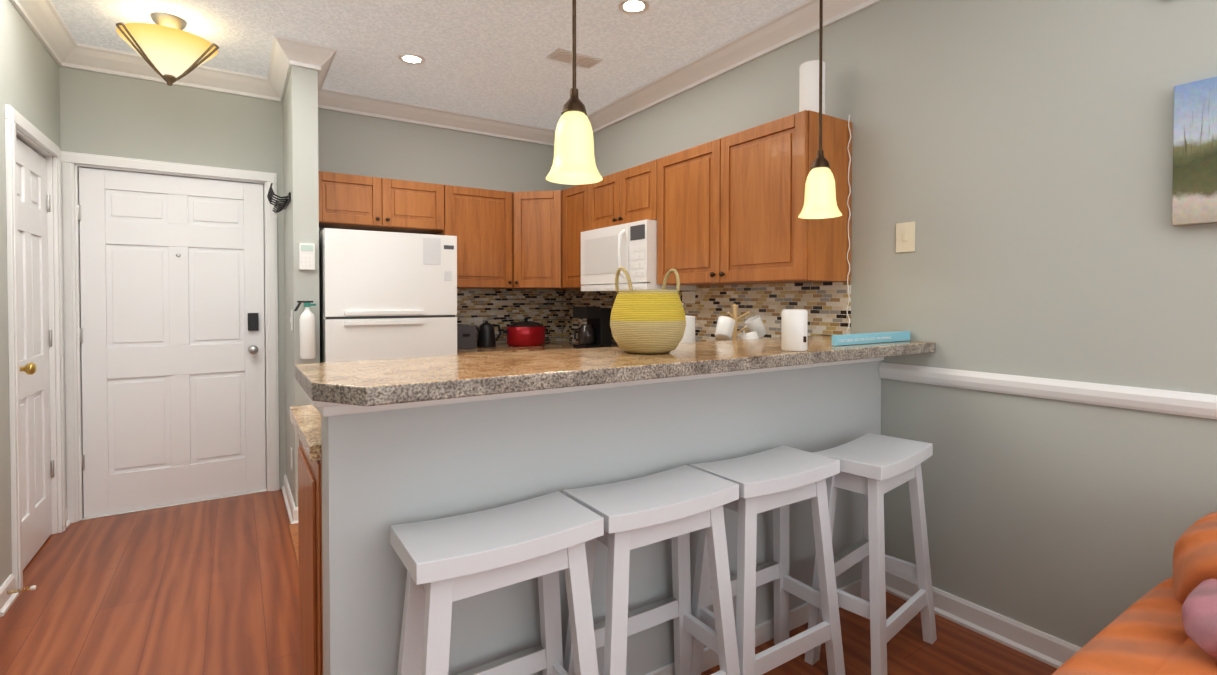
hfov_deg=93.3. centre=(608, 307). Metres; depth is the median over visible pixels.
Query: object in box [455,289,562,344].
backsplash
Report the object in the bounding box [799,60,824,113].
paper towel roll
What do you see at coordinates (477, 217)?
upper cabinet
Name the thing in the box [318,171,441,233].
upper cabinet
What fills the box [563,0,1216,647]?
wall
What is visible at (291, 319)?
light switch
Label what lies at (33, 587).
door stop
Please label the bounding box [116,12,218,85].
light
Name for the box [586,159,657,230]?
upper cabinet
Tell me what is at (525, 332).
pot
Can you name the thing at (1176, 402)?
trim
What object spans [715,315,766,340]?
mugs
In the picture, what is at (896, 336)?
block sign
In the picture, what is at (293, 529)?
threshold
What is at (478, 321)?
outlet
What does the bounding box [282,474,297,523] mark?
baseboard
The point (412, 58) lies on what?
recessed light
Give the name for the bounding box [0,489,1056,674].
floor
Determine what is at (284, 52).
crown molding
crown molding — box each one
[10,0,81,69]
[82,44,282,101]
[266,34,297,99]
[306,43,336,107]
[321,89,555,145]
[587,0,882,133]
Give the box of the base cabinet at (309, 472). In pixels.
[293,425,322,674]
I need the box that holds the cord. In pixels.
[846,115,850,333]
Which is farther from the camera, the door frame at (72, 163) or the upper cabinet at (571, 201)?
the upper cabinet at (571, 201)
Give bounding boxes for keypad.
[299,243,314,269]
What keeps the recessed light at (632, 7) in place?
in the ceiling
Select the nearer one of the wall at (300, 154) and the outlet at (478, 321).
the wall at (300, 154)
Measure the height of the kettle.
0.197 m
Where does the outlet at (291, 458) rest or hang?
attached to the wall at (300, 154)
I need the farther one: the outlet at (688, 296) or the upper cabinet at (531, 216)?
the upper cabinet at (531, 216)
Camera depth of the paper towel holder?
2.64 m
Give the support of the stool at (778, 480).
on the floor
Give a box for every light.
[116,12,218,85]
[398,53,425,64]
[546,0,602,184]
[618,0,649,14]
[798,0,841,218]
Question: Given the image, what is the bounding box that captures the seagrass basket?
[610,267,685,353]
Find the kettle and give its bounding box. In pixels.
[476,321,500,346]
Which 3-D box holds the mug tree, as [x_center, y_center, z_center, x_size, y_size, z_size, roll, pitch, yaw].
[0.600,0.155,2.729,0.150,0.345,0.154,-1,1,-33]
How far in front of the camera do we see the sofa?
1.21 m
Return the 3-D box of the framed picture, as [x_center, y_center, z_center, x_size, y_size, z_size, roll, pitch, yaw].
[1.830,-0.454,1.565,0.034,0.420,0.422,-1,1,-33]
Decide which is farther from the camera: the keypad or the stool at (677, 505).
the keypad
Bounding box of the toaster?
[457,324,475,348]
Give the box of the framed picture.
[1172,76,1216,225]
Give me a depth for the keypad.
3.27 m
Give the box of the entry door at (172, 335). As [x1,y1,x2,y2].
[78,167,265,516]
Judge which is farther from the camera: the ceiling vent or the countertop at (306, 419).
the ceiling vent
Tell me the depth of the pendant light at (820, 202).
2.25 m
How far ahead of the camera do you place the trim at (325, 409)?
1.61 m
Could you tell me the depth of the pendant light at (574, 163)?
1.63 m
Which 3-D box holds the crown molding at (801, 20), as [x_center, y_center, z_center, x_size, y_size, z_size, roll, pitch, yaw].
[1.669,-1.401,1.749,0.092,0.118,7.730,-1,1,-33]
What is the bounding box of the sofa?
[1052,511,1216,674]
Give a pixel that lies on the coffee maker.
(594, 331)
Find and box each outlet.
[291,447,292,469]
[474,317,482,331]
[682,291,694,302]
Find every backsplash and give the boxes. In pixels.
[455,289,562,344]
[563,282,850,346]
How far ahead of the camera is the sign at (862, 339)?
2.24 m
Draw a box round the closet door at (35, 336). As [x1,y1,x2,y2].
[16,138,53,569]
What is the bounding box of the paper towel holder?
[680,302,694,342]
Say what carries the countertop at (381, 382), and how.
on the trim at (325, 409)
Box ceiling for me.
[51,0,805,128]
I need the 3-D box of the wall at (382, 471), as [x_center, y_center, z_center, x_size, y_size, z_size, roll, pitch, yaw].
[0.244,0.736,2.010,2.227,1.036,0.132,-1,1,-33]
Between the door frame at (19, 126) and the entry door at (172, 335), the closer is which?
the door frame at (19, 126)
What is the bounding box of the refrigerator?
[319,228,456,362]
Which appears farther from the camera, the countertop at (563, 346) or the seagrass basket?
the countertop at (563, 346)
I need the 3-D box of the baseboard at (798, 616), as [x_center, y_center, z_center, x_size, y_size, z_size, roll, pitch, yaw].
[0.263,1.220,1.944,2.179,0.070,0.012,-1,1,-33]
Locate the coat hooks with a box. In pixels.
[267,183,290,212]
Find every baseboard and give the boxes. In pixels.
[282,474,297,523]
[646,579,861,674]
[885,569,1080,668]
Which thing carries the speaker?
on the countertop at (381, 382)
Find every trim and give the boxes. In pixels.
[307,357,883,416]
[879,362,1216,419]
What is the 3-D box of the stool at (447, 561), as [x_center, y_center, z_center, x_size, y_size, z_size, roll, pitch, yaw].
[-0.268,0.893,1.406,0.494,0.742,0.268,-1,1,-33]
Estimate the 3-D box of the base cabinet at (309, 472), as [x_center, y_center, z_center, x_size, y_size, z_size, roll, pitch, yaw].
[0.038,0.810,2.315,2.238,0.870,0.597,-1,1,-33]
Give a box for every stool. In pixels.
[390,491,603,674]
[563,465,739,674]
[689,445,844,674]
[804,433,936,674]
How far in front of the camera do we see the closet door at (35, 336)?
2.88 m
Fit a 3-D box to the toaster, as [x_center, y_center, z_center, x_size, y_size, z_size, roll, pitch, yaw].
[-1.115,0.217,4.329,0.150,0.172,0.270,-1,1,-33]
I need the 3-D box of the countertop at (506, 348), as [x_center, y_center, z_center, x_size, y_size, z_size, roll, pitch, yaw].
[-0.729,0.322,4.451,1.187,0.039,0.622,-1,1,-33]
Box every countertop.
[290,405,321,460]
[295,335,934,405]
[457,341,578,354]
[526,345,575,350]
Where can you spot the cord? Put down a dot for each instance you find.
(848, 223)
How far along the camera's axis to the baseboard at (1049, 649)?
2.18 m
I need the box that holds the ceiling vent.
[546,47,602,68]
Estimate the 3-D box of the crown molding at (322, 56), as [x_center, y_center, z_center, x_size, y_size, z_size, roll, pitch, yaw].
[-1.783,-1.429,3.558,0.095,0.118,0.712,-1,1,-33]
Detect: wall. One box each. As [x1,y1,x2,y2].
[0,0,59,586]
[59,66,562,488]
[283,65,319,506]
[321,360,880,674]
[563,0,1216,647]
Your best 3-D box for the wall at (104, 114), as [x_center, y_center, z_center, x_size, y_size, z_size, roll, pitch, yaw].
[-1.793,-0.139,4.210,3.430,2.720,0.140,-1,1,-33]
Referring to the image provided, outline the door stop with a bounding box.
[7,585,35,593]
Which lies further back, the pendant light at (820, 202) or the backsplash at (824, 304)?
the backsplash at (824, 304)
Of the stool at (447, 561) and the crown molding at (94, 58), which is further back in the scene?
the crown molding at (94, 58)
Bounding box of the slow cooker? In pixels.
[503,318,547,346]
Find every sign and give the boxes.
[831,331,909,345]
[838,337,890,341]
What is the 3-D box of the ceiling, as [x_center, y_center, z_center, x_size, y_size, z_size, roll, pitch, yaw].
[0.343,-1.479,0.908,3.430,0.060,7.970,-1,1,-33]
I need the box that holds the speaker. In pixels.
[781,309,807,350]
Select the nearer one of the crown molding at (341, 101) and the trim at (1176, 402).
the trim at (1176, 402)
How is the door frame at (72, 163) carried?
attached to the wall at (104, 114)
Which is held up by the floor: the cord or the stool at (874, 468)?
the stool at (874, 468)
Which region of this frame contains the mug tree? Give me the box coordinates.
[727,304,749,339]
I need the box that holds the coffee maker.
[573,306,610,348]
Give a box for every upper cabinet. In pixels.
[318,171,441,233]
[432,185,505,288]
[506,190,557,288]
[558,184,585,288]
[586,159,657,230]
[654,110,851,285]
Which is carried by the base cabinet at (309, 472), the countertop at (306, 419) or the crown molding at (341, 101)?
the countertop at (306, 419)
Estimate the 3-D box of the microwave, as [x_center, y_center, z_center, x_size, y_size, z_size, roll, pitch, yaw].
[0.154,-0.312,3.751,0.440,0.410,0.760,-1,1,-33]
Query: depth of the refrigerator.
3.47 m
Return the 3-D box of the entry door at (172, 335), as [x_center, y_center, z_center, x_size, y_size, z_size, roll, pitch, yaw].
[-2.672,0.205,3.562,0.930,2.035,0.128,-1,1,-33]
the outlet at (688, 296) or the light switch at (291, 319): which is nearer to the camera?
the light switch at (291, 319)
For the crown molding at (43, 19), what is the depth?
2.94 m
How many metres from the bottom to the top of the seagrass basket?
0.281 m
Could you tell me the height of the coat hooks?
0.125 m
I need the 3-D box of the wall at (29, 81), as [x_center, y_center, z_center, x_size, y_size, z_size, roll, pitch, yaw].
[-1.042,-0.075,0.005,0.100,2.720,7.730,-1,1,-33]
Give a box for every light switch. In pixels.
[290,310,292,330]
[896,221,914,252]
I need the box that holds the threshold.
[288,523,298,567]
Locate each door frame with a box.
[5,104,65,590]
[60,151,278,522]

